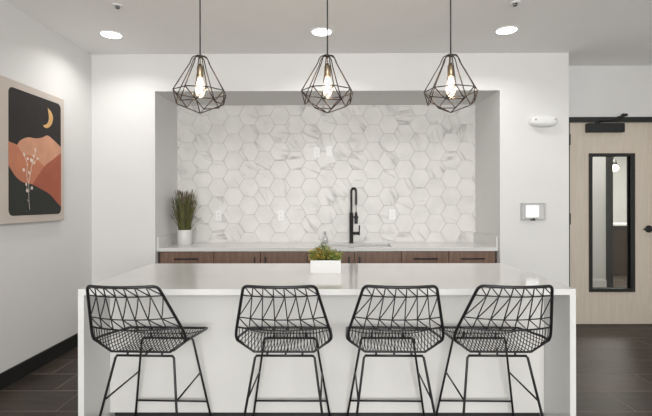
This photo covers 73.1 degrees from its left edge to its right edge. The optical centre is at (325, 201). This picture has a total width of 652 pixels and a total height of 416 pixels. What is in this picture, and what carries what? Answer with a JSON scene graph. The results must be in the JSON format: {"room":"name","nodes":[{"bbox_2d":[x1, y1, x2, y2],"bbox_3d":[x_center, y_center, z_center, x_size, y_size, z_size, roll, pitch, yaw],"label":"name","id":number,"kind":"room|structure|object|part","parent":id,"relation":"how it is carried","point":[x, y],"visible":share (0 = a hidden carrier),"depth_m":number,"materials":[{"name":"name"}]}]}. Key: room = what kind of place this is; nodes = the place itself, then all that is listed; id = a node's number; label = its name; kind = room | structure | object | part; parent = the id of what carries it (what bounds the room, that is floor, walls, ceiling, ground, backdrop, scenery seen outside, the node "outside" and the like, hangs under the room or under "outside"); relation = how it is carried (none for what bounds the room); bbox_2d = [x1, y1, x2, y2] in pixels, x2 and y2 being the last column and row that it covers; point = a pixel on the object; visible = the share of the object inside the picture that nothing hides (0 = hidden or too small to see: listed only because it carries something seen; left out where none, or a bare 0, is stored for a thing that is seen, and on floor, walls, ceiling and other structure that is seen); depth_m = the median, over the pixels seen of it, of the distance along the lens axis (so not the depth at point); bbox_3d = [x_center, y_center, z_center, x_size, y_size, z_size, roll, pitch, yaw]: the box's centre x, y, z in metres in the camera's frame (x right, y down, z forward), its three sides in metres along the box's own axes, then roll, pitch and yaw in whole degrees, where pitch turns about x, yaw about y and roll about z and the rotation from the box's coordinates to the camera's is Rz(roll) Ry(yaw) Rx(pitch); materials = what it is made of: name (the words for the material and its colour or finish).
{"room":"common room","nodes":[
{"label":"common room","id":0,"kind":"room"},
{"bbox_2d":[0,0,91,372],"bbox_3d":[-2.484,-0.063,1.063,0.120,2.905,8.500,0,0,0],"label":"wall","id":1,"kind":"structure","parent":0,"point":[44,265],"depth_m":3.82,"materials":[{"name":"paint"}]},
{"bbox_2d":[0,75,63,224],"bbox_3d":[-2.391,-0.382,3.595,0.038,1.094,0.785,0,0,0],"label":"canvas painting","id":2,"kind":"object","parent":1,"relation":"attached to","point":[31,119],"visible":1,"depth_m":3.53},
{"bbox_2d":[0,333,77,390],"bbox_3d":[-2.417,1.328,0.666,0.014,0.122,7.705,0,0,0],"label":"baseboard","id":3,"kind":"structure","parent":1,"relation":"attached to","point":[17,372],"depth_m":3.64,"materials":[{"name":"black paint"}]},
{"bbox_2d":[91,54,176,283],"bbox_3d":[-2.078,-0.064,4.914,0.652,2.905,0.795,0,0,0],"label":"wall","id":4,"kind":"structure","parent":0,"point":[134,127],"depth_m":4.52,"materials":[{"name":"paint"}]},
{"bbox_2d":[0,276,651,415],"bbox_3d":[2.857,1.430,3.635,10.730,0.100,13.900,0,0,0],"label":"floor","id":5,"kind":"structure","parent":0,"point":[614,361],"depth_m":3.42,"materials":[{"name":"brown tile"}]},
{"bbox_2d":[86,285,211,415],"bbox_3d":[-0.926,0.883,2.317,0.510,1.007,0.675,0,0,2],"label":"bar stool","id":6,"kind":"object","parent":5,"relation":"on","point":[150,328],"visible":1,"depth_m":2.18,"materials":[{"name":"black metal"}]},
{"bbox_3d":[-1.128,1.083,2.188,0.020,0.599,0.196,0,0,35],"label":"leg","id":7,"kind":"part","parent":6,"relation":"part of","materials":[{"name":"black metal"}]},
{"bbox_3d":[-0.936,0.505,2.076,0.455,0.241,0.182,0,0,2],"label":"backrest","id":8,"kind":"part","parent":6,"relation":"part of","materials":[{"name":"black metal"}]},
{"bbox_3d":[-1.110,1.082,2.600,0.019,0.600,0.157,0,0,-44],"label":"leg","id":9,"kind":"part","parent":6,"relation":"part of","materials":[{"name":"black metal"}]},
{"bbox_3d":[-0.929,0.569,2.276,0.492,0.379,0.592,0,0,2],"label":"frame","id":10,"kind":"part","parent":6,"relation":"part of","materials":[{"name":"black metal"}]},
{"bbox_3d":[-0.926,0.694,2.344,0.469,0.160,0.445,0,0,2],"label":"seat","id":11,"kind":"part","parent":6,"relation":"part of","materials":[{"name":"black metal"}]},
{"bbox_3d":[-0.735,1.083,2.172,0.020,0.599,0.196,0,0,-30],"label":"leg","id":12,"kind":"part","parent":6,"relation":"part of","materials":[{"name":"black metal"}]},
{"bbox_3d":[-0.720,1.082,2.585,0.157,0.600,0.019,0,0,-42],"label":"leg","id":13,"kind":"part","parent":6,"relation":"part of","materials":[{"name":"black metal"}]},
{"bbox_2d":[160,251,213,263],"bbox_3d":[-1.444,0.950,4.851,0.558,0.874,0.634,0,0,0],"label":"base cabinet","id":14,"kind":"object","parent":5,"relation":"on","point":[165,256],"visible":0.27,"depth_m":4.57,"materials":[{"name":"brown wood"}]},
{"bbox_3d":[-1.446,0.590,4.553,0.244,0.015,0.040,0,0,0],"label":"pull handle","id":15,"kind":"part","parent":14,"relation":"part of","materials":[{"name":"black metal"}]},
{"bbox_2d":[157,242,497,250],"bbox_3d":[0.013,0.491,4.857,3.525,0.036,0.624,0,0,0],"label":"countertop","id":16,"kind":"structure","parent":14,"relation":"on","point":[195,246],"depth_m":4.68,"materials":[{"name":"white stone"}]},
{"bbox_2d":[157,233,176,247],"bbox_3d":[-1.740,0.419,4.867,0.020,0.113,0.624,0,0,0],"label":"side splash","id":17,"kind":"object","parent":16,"relation":"on","point":[170,239],"visible":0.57,"depth_m":4.77,"materials":[{"name":"white stone"}]},
{"bbox_2d":[170,189,200,244],"bbox_3d":[-1.576,0.165,4.949,0.358,0.622,0.367,0,0,0],"label":"potted grass","id":18,"kind":"object","parent":16,"relation":"on","point":[184,212],"depth_m":4.88,"materials":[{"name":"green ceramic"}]},
{"bbox_2d":[177,229,191,244],"bbox_3d":[-1.587,0.393,4.939,0.162,0.165,0.162,0,0,0],"label":"pot","id":19,"kind":"object","parent":18,"relation":"attached to","point":[184,236],"depth_m":4.87,"materials":[{"name":"white ceramic"}]},
{"bbox_2d":[349,187,359,242],"bbox_3d":[0.327,0.151,5.025,0.126,0.644,0.120,0,0,0],"label":"faucet","id":20,"kind":"object","parent":16,"relation":"on","point":[351,233],"visible":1,"depth_m":5.04,"materials":[{"name":"black metal"}]},
{"bbox_2d":[329,251,393,262],"bbox_3d":[0.320,0.611,4.813,0.789,0.204,0.334,0,0,0],"label":"sink","id":21,"kind":"object","parent":16,"relation":"in","point":[329,251],"visible":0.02,"depth_m":4.65,"materials":[{"name":"metal"}]},
{"bbox_2d":[474,232,497,247],"bbox_3d":[1.752,0.413,4.848,0.020,0.113,0.625,0,0,-2],"label":"side splash","id":22,"kind":"object","parent":16,"relation":"on","point":[485,239],"visible":0.93,"depth_m":4.78,"materials":[{"name":"white stone"}]},
{"bbox_2d":[214,251,306,262],"bbox_3d":[-0.678,0.948,4.846,0.970,0.874,0.634,0,0,0],"label":"base cabinet","id":23,"kind":"object","parent":5,"relation":"on","point":[219,256],"visible":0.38,"depth_m":4.57,"materials":[{"name":"brown wood"}]},
{"bbox_3d":[-0.922,0.899,4.580,0.479,0.760,0.020,0,0,0],"label":"door","id":24,"kind":"part","parent":23,"relation":"part of","materials":[{"name":"brown wood"}]},
{"bbox_3d":[-0.437,0.898,4.577,0.479,0.760,0.020,0,0,0],"label":"door","id":25,"kind":"part","parent":23,"relation":"part of","materials":[{"name":"brown wood"}]},
{"bbox_2d":[235,285,332,415],"bbox_3d":[-0.210,0.882,2.314,0.510,1.007,0.675,0,0,1],"label":"bar stool","id":26,"kind":"object","parent":5,"relation":"on","point":[268,328],"visible":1,"depth_m":2.17,"materials":[{"name":"black metal"}]},
{"bbox_3d":[-0.408,1.082,2.178,0.020,0.599,0.196,0,0,33],"label":"leg","id":27,"kind":"part","parent":26,"relation":"part of","materials":[{"name":"black metal"}]},
{"bbox_3d":[-0.401,1.081,2.591,0.157,0.600,0.019,0,0,45],"label":"leg","id":28,"kind":"part","parent":26,"relation":"part of","materials":[{"name":"black metal"}]},
{"bbox_3d":[-0.213,0.503,2.072,0.455,0.241,0.182,0,0,1],"label":"backrest","id":29,"kind":"part","parent":26,"relation":"part of","materials":[{"name":"black metal"}]},
{"bbox_3d":[-0.210,0.693,2.340,0.469,0.160,0.445,0,0,1],"label":"seat","id":30,"kind":"part","parent":26,"relation":"part of","materials":[{"name":"black metal"}]},
{"bbox_3d":[-0.211,0.568,2.272,0.492,0.379,0.592,0,0,1],"label":"frame","id":31,"kind":"part","parent":26,"relation":"part of","materials":[{"name":"black metal"}]},
{"bbox_3d":[-0.015,1.081,2.173,0.020,0.599,0.196,0,0,-32],"label":"leg","id":32,"kind":"part","parent":26,"relation":"part of","materials":[{"name":"black metal"}]},
{"bbox_3d":[-0.011,1.081,2.587,0.157,0.600,0.019,0,0,-43],"label":"leg","id":33,"kind":"part","parent":26,"relation":"part of","materials":[{"name":"black metal"}]},
{"bbox_2d":[110,295,543,415],"bbox_3d":[0.005,0.945,3.000,2.624,0.879,0.680,0,0,0],"label":"base cabinet","id":34,"kind":"object","parent":5,"relation":"on","point":[226,364],"visible":0.64,"depth_m":2.66,"materials":[{"name":"laminate"}]},
{"bbox_2d":[78,263,575,415],"bbox_3d":[0.004,0.927,2.878,2.692,0.913,1.003,0,0,0],"label":"countertop","id":35,"kind":"structure","parent":34,"relation":"on","point":[172,278],"depth_m":2.56,"materials":[{"name":"white stone"}]},
{"bbox_3d":[-1.325,0.946,2.886,0.033,0.880,1.003,0,0,0],"label":"waterfall panel","id":36,"kind":"part","parent":35,"relation":"part of","materials":[{"name":"white stone"}]},
{"bbox_2d":[307,243,343,272],"bbox_3d":[-0.001,0.376,2.965,0.260,0.191,0.151,0,0,0],"label":"planter box","id":37,"kind":"object","parent":35,"relation":"on","point":[321,261],"visible":1,"depth_m":2.92,"materials":[{"name":"white ceramic"}]},
{"bbox_3d":[-0.002,0.429,2.970,0.202,0.083,0.100,0,0,0],"label":"planter","id":38,"kind":"part","parent":37,"relation":"part of","materials":[{"name":"white ceramic"}]},
{"bbox_3d":[1.334,0.942,2.871,0.033,0.880,1.003,0,0,0],"label":"waterfall panel","id":39,"kind":"part","parent":35,"relation":"part of","materials":[{"name":"white stone"}]},
{"bbox_2d":[307,251,400,262],"bbox_3d":[0.295,0.947,4.841,0.973,0.874,0.634,0,0,0],"label":"base cabinet","id":40,"kind":"object","parent":5,"relation":"on","point":[348,257],"visible":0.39,"depth_m":4.56,"materials":[{"name":"brown wood"}]},
{"bbox_3d":[0.050,0.897,4.575,0.480,0.760,0.020,0,0,0],"label":"door","id":41,"kind":"part","parent":40,"relation":"part of","materials":[{"name":"brown wood"}]},
{"bbox_3d":[0.537,0.896,4.572,0.480,0.760,0.020,0,0,0],"label":"door","id":42,"kind":"part","parent":40,"relation":"part of","materials":[{"name":"brown wood"}]},
{"bbox_2d":[345,285,444,415],"bbox_3d":[0.348,0.881,2.311,0.510,1.007,0.675,0,0,1],"label":"bar stool","id":43,"kind":"object","parent":5,"relation":"on","point":[377,328],"visible":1,"depth_m":2.17,"materials":[{"name":"black metal"}]},
{"bbox_3d":[0.159,1.080,2.590,0.019,0.600,0.157,0,0,-45],"label":"leg","id":44,"kind":"part","parent":43,"relation":"part of","materials":[{"name":"black metal"}]},
{"bbox_3d":[0.149,1.081,2.177,0.020,0.599,0.196,0,0,34],"label":"leg","id":45,"kind":"part","parent":43,"relation":"part of","materials":[{"name":"black metal"}]},
{"bbox_3d":[0.347,0.567,2.269,0.492,0.379,0.592,0,0,1],"label":"frame","id":46,"kind":"part","parent":43,"relation":"part of","materials":[{"name":"black metal"}]},
{"bbox_3d":[0.348,0.692,2.337,0.469,0.160,0.445,0,0,1],"label":"seat","id":47,"kind":"part","parent":43,"relation":"part of","materials":[{"name":"black metal"}]},
{"bbox_3d":[0.343,0.502,2.069,0.455,0.241,0.182,0,0,1],"label":"backrest","id":48,"kind":"part","parent":43,"relation":"part of","materials":[{"name":"black metal"}]},
{"bbox_3d":[0.549,1.079,2.582,0.157,0.600,0.019,0,0,-43],"label":"leg","id":49,"kind":"part","parent":43,"relation":"part of","materials":[{"name":"black metal"}]},
{"bbox_3d":[0.542,1.080,2.169,0.020,0.599,0.196,0,0,-31],"label":"leg","id":50,"kind":"part","parent":43,"relation":"part of","materials":[{"name":"black metal"}]},
{"bbox_2d":[401,251,447,262],"bbox_3d":[1.028,0.946,4.837,0.489,0.874,0.634,0,0,0],"label":"base cabinet","id":51,"kind":"object","parent":5,"relation":"on","point":[406,256],"visible":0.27,"depth_m":4.56,"materials":[{"name":"brown wood"}]},
{"bbox_3d":[1.026,0.585,4.540,0.244,0.015,0.040,0,0,0],"label":"pull handle","id":52,"kind":"part","parent":51,"relation":"part of","materials":[{"name":"black metal"}]},
{"bbox_2d":[448,251,494,262],"bbox_3d":[1.513,0.945,4.835,0.476,0.874,0.634,0,0,0],"label":"base cabinet","id":53,"kind":"object","parent":5,"relation":"on","point":[453,256],"visible":0.22,"depth_m":4.56,"materials":[{"name":"brown wood"}]},
{"bbox_3d":[1.512,0.584,4.537,0.244,0.015,0.040,0,0,0],"label":"pull handle","id":54,"kind":"part","parent":53,"relation":"part of","materials":[{"name":"black metal"}]},
{"bbox_2d":[436,284,553,415],"bbox_3d":[0.877,0.880,2.308,0.510,1.007,0.675,0,0,1],"label":"bar stool","id":55,"kind":"object","parent":5,"relation":"on","point":[488,328],"visible":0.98,"depth_m":2.17,"materials":[{"name":"black metal"}]},
{"bbox_3d":[0.689,1.079,2.587,0.019,0.600,0.157,0,0,-45],"label":"leg","id":56,"kind":"part","parent":55,"relation":"part of","materials":[{"name":"black metal"}]},
{"bbox_3d":[0.678,1.080,2.174,0.020,0.599,0.196,0,0,34],"label":"leg","id":57,"kind":"part","parent":55,"relation":"part of","materials":[{"name":"black metal"}]},
{"bbox_3d":[0.875,0.566,2.266,0.492,0.379,0.592,0,0,1],"label":"frame","id":58,"kind":"part","parent":55,"relation":"part of","materials":[{"name":"black metal"}]},
{"bbox_3d":[0.877,0.691,2.334,0.469,0.160,0.445,0,0,1],"label":"seat","id":59,"kind":"part","parent":55,"relation":"part of","materials":[{"name":"black metal"}]},
{"bbox_3d":[0.871,0.502,2.066,0.455,0.241,0.182,0,0,1],"label":"backrest","id":60,"kind":"part","parent":55,"relation":"part of","materials":[{"name":"black metal"}]},
{"bbox_3d":[1.079,1.079,2.579,0.157,0.600,0.019,0,0,-43],"label":"leg","id":61,"kind":"part","parent":55,"relation":"part of","materials":[{"name":"black metal"}]},
{"bbox_3d":[1.071,1.079,2.165,0.020,0.599,0.196,0,0,-31],"label":"leg","id":62,"kind":"part","parent":55,"relation":"part of","materials":[{"name":"black metal"}]},
{"bbox_2d":[613,222,626,275],"bbox_3d":[5.798,0.892,8.494,2.600,0.965,0.650,0,0,0],"label":"reception desk","id":63,"kind":"object","parent":5,"relation":"on","point":[619,228],"visible":0.21,"depth_m":8.22,"materials":[{"name":"brown wood"}]},
{"bbox_2d":[613,222,626,225],"bbox_3d":[5.797,0.427,8.494,2.600,0.035,0.650,0,0,0],"label":"countertop","id":64,"kind":"structure","parent":63,"relation":"on","point":[614,223],"depth_m":8.28,"materials":[{"name":"white stone"}]},
{"bbox_2d":[155,53,499,105],"bbox_3d":[0.012,-1.329,4.902,3.531,0.382,0.795,0,0,0],"label":"wall","id":65,"kind":"structure","parent":0,"point":[373,78],"depth_m":4.51,"materials":[{"name":"paint"}]},
{"bbox_2d":[5,0,651,65],"bbox_3d":[0.663,-1.571,0.996,6.380,0.100,8.600,0,0,0],"label":"ceiling","id":66,"kind":"structure","parent":0,"point":[592,32],"depth_m":3.78,"materials":[{"name":"paint"}]},
{"bbox_2d":[98,30,123,38],"bbox_3d":[-1.946,-1.513,3.987,0.208,0.005,0.208,0,0,0],"label":"recessed light","id":67,"kind":"object","parent":66,"relation":"in","point":[109,34],"visible":1,"depth_m":3.97,"materials":[{"name":"white plastic"}]},
{"bbox_2d":[112,3,123,8],"bbox_3d":[-1.607,-1.505,3.395,0.084,0.024,0.084,0,0,0],"label":"sprinkler","id":68,"kind":"object","parent":66,"relation":"attached to","point":[116,5],"visible":1,"depth_m":3.38,"materials":[{"name":"white metal"}]},
{"bbox_2d":[172,0,225,113],"bbox_3d":[-0.817,-1.045,2.854,0.320,0.945,0.320,0,0,-7],"label":"pendant lamp","id":69,"kind":"object","parent":66,"relation":"hanging from","point":[200,68],"visible":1,"depth_m":2.84,"materials":[{"name":"brown metal"}]},
{"bbox_3d":[-0.817,-1.217,2.854,0.009,0.564,0.009,0,0,-7],"label":"cord","id":70,"kind":"part","parent":69,"relation":"part of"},
{"bbox_2d":[197,58,203,77],"bbox_3d":[-0.817,-0.877,2.854,0.042,0.135,0.042,0,0,-7],"label":"socket","id":71,"kind":"object","parent":69,"relation":"attached to","point":[199,67],"depth_m":2.84,"materials":[{"name":"gold metal"}]},
{"bbox_2d":[310,27,332,36],"bbox_3d":[-0.038,-1.516,3.930,0.208,0.005,0.208,0,0,0],"label":"recessed light","id":72,"kind":"object","parent":66,"relation":"in","point":[321,31],"visible":0.98,"depth_m":3.91,"materials":[{"name":"white"}]},
{"bbox_2d":[301,0,352,112],"bbox_3d":[0.009,-1.046,2.850,0.320,0.945,0.320,0,0,-35],"label":"pendant lamp","id":73,"kind":"object","parent":66,"relation":"hanging from","point":[327,68],"visible":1,"depth_m":2.83,"materials":[{"name":"black metal"}]},
{"bbox_2d":[324,57,330,77],"bbox_3d":[0.009,-0.878,2.850,0.042,0.135,0.042,0,0,-35],"label":"socket","id":74,"kind":"object","parent":73,"relation":"attached to","point":[327,71],"depth_m":2.83,"materials":[{"name":"gold metal"}]},
{"bbox_3d":[0.009,-1.218,2.850,0.008,0.564,0.008,0,0,-13],"label":"cord","id":75,"kind":"part","parent":73,"relation":"part of","materials":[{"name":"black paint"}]},
{"bbox_2d":[424,0,477,112],"bbox_3d":[0.806,-1.048,2.846,0.320,0.945,0.320,0,0,-17],"label":"pendant lamp","id":76,"kind":"object","parent":66,"relation":"hanging from","point":[450,68],"visible":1,"depth_m":2.84,"materials":[{"name":"black metal"}]},
{"bbox_2d":[447,57,453,76],"bbox_3d":[0.807,-0.880,2.846,0.042,0.135,0.042,0,0,-17],"label":"socket","id":77,"kind":"object","parent":76,"relation":"attached to","point":[450,73],"depth_m":2.83,"materials":[{"name":"gold metal"}]},
{"bbox_3d":[0.806,-1.219,2.846,0.008,0.564,0.008,0,0,6],"label":"cord","id":78,"kind":"part","parent":76,"relation":"part of","materials":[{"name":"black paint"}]},
{"bbox_2d":[494,26,518,34],"bbox_3d":[1.601,-1.519,3.901,0.208,0.005,0.208,0,0,0],"label":"recessed light","id":79,"kind":"object","parent":66,"relation":"in","point":[505,30],"visible":1,"depth_m":3.90,"materials":[{"name":"white"}]},
{"bbox_2d":[509,0,520,6],"bbox_3d":[1.446,-1.510,3.362,0.084,0.024,0.084,0,0,0],"label":"sprinkler","id":80,"kind":"object","parent":66,"relation":"attached to","point":[515,3],"visible":1,"depth_m":3.35,"materials":[{"name":"white metal"}]},
{"bbox_2d":[475,53,568,285],"bbox_3d":[2.116,-0.071,4.891,0.732,2.905,0.795,0,0,0],"label":"wall","id":81,"kind":"structure","parent":0,"point":[517,162],"depth_m":4.49,"materials":[{"name":"paint"}]},
{"bbox_2d":[520,203,543,220],"bbox_3d":[2.105,0.098,4.467,0.244,0.182,0.054,0,0,0],"label":"thermostat","id":82,"kind":"object","parent":81,"relation":"attached to","point":[531,211],"visible":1,"depth_m":4.47,"materials":[{"name":"white plastic"}]},
{"bbox_2d":[528,115,557,126],"bbox_3d":[2.208,-0.822,4.452,0.284,0.120,0.082,0,0,0],"label":"emergency light","id":83,"kind":"object","parent":81,"relation":"attached to","point":[539,120],"visible":1,"depth_m":4.42,"materials":[{"name":"white plastic"}]},
{"bbox_2d":[569,117,651,286],"bbox_3d":[3.225,0.215,4.974,1.105,2.328,0.138,0,0,0],"label":"door frame","id":84,"kind":"structure","parent":81,"relation":"attached to","point":[571,119],"depth_m":4.91,"materials":[{"name":"black paint"}]},
{"bbox_2d":[570,113,651,323],"bbox_3d":[3.202,0.194,4.919,0.970,2.354,0.168,0,0,0],"label":"door","id":85,"kind":"structure","parent":81,"relation":"in","point":[631,304],"depth_m":4.94,"materials":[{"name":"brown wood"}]},
{"bbox_3d":[3.181,-0.931,4.875,0.337,0.104,0.080,0,0,4],"label":"closer arm","id":86,"kind":"part","parent":85,"relation":"part of"},
{"bbox_2d":[593,157,605,279],"bbox_3d":[3.438,-0.071,7.042,2.000,2.900,0.120,0,0,0],"label":"wall","id":87,"kind":"structure","parent":0,"point":[599,163],"depth_m":6.98,"materials":[{"name":"paint"}]},
{"bbox_2d":[593,280,606,286],"bbox_3d":[3.440,1.309,6.974,2.000,0.140,0.015,0,0,0],"label":"baseboard","id":88,"kind":"structure","parent":87,"relation":"attached to","point":[596,283],"depth_m":6.96,"materials":[{"name":"white plastic"}]},
{"bbox_2d":[606,157,612,286],"bbox_3d":[4.488,-0.073,7.036,0.100,2.900,0.160,0,0,0],"label":"trim","id":89,"kind":"structure","parent":87,"relation":"attached to","point":[609,160],"depth_m":6.96,"materials":[{"name":"black paint"}]},
{"bbox_2d":[569,66,651,116],"bbox_3d":[3.190,-0.073,4.983,1.414,2.905,0.120,0,0,0],"label":"wall","id":90,"kind":"structure","parent":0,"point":[594,91],"depth_m":4.92,"materials":[{"name":"paint"}]},
{"bbox_2d":[613,157,626,221],"bbox_3d":[5.307,-0.074,10.521,5.900,2.900,0.100,0,0,0],"label":"wall","id":91,"kind":"structure","parent":0,"point":[619,176],"depth_m":10.46,"materials":[{"name":"paint"}]},
{"bbox_3d":[5.289,-1.574,7.691,5.900,0.100,5.760,0,0,0],"label":"ceiling","id":92,"kind":"structure","parent":0,"visible":0},
{"bbox_2d":[613,157,618,171],"bbox_3d":[5.736,-1.065,8.769,0.170,0.920,0.170,0,0,0],"label":"pendant lamp","id":93,"kind":"object","parent":92,"relation":"hanging from","point":[615,167],"visible":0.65,"depth_m":8.71,"materials":[{"name":"white glass"}]},
{"bbox_3d":[5.736,-0.677,8.769,0.170,0.145,0.170,0,0,0],"label":"lamp shade","id":94,"kind":"part","parent":93,"relation":"part of","materials":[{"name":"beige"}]},
{"bbox_3d":[0.002,0.123,5.240,3.502,2.523,0.120,0,0,0],"label":"wall","id":95,"kind":"structure","parent":0,"visible":0},
{"bbox_2d":[177,105,474,241],"bbox_3d":[0.001,-0.306,5.176,3.502,1.663,0.009,0,0,0],"label":"wall","id":96,"kind":"structure","parent":95,"relation":"attached to","point":[249,163],"depth_m":5.17,"materials":[{"name":"tile"}]},
{"bbox_2d":[216,210,221,220],"bbox_3d":[-1.262,0.159,5.173,0.072,0.120,0.009,0,0,0],"label":"wall outlet","id":97,"kind":"object","parent":96,"relation":"attached to","point":[218,212],"visible":1,"depth_m":5.17,"materials":[{"name":"white plastic"}]},
{"bbox_2d":[278,210,283,219],"bbox_3d":[-0.529,0.157,5.169,0.072,0.120,0.009,0,0,0],"label":"wall outlet","id":98,"kind":"object","parent":96,"relation":"attached to","point":[280,212],"visible":1,"depth_m":5.17,"materials":[{"name":"white plastic"}]},
{"bbox_2d":[314,147,319,156],"bbox_3d":[-0.107,-0.584,5.167,0.072,0.120,0.009,0,0,0],"label":"wall outlet","id":99,"kind":"object","parent":96,"relation":"attached to","point":[316,149],"visible":1,"depth_m":5.16,"materials":[{"name":"white plastic"}]},
{"bbox_2d":[326,146,331,156],"bbox_3d":[0.039,-0.595,5.165,0.072,0.120,0.010,0,0,0],"label":"light switch","id":100,"kind":"object","parent":96,"relation":"attached to","point":[328,148],"visible":1,"depth_m":5.16,"materials":[{"name":"white plastic"}]},
{"bbox_2d":[389,209,394,219],"bbox_3d":[0.778,0.147,5.162,0.072,0.120,0.009,0,0,0],"label":"wall outlet","id":101,"kind":"object","parent":96,"relation":"attached to","point":[391,211],"visible":1,"depth_m":5.16,"materials":[{"name":"white plastic"}]}
]}

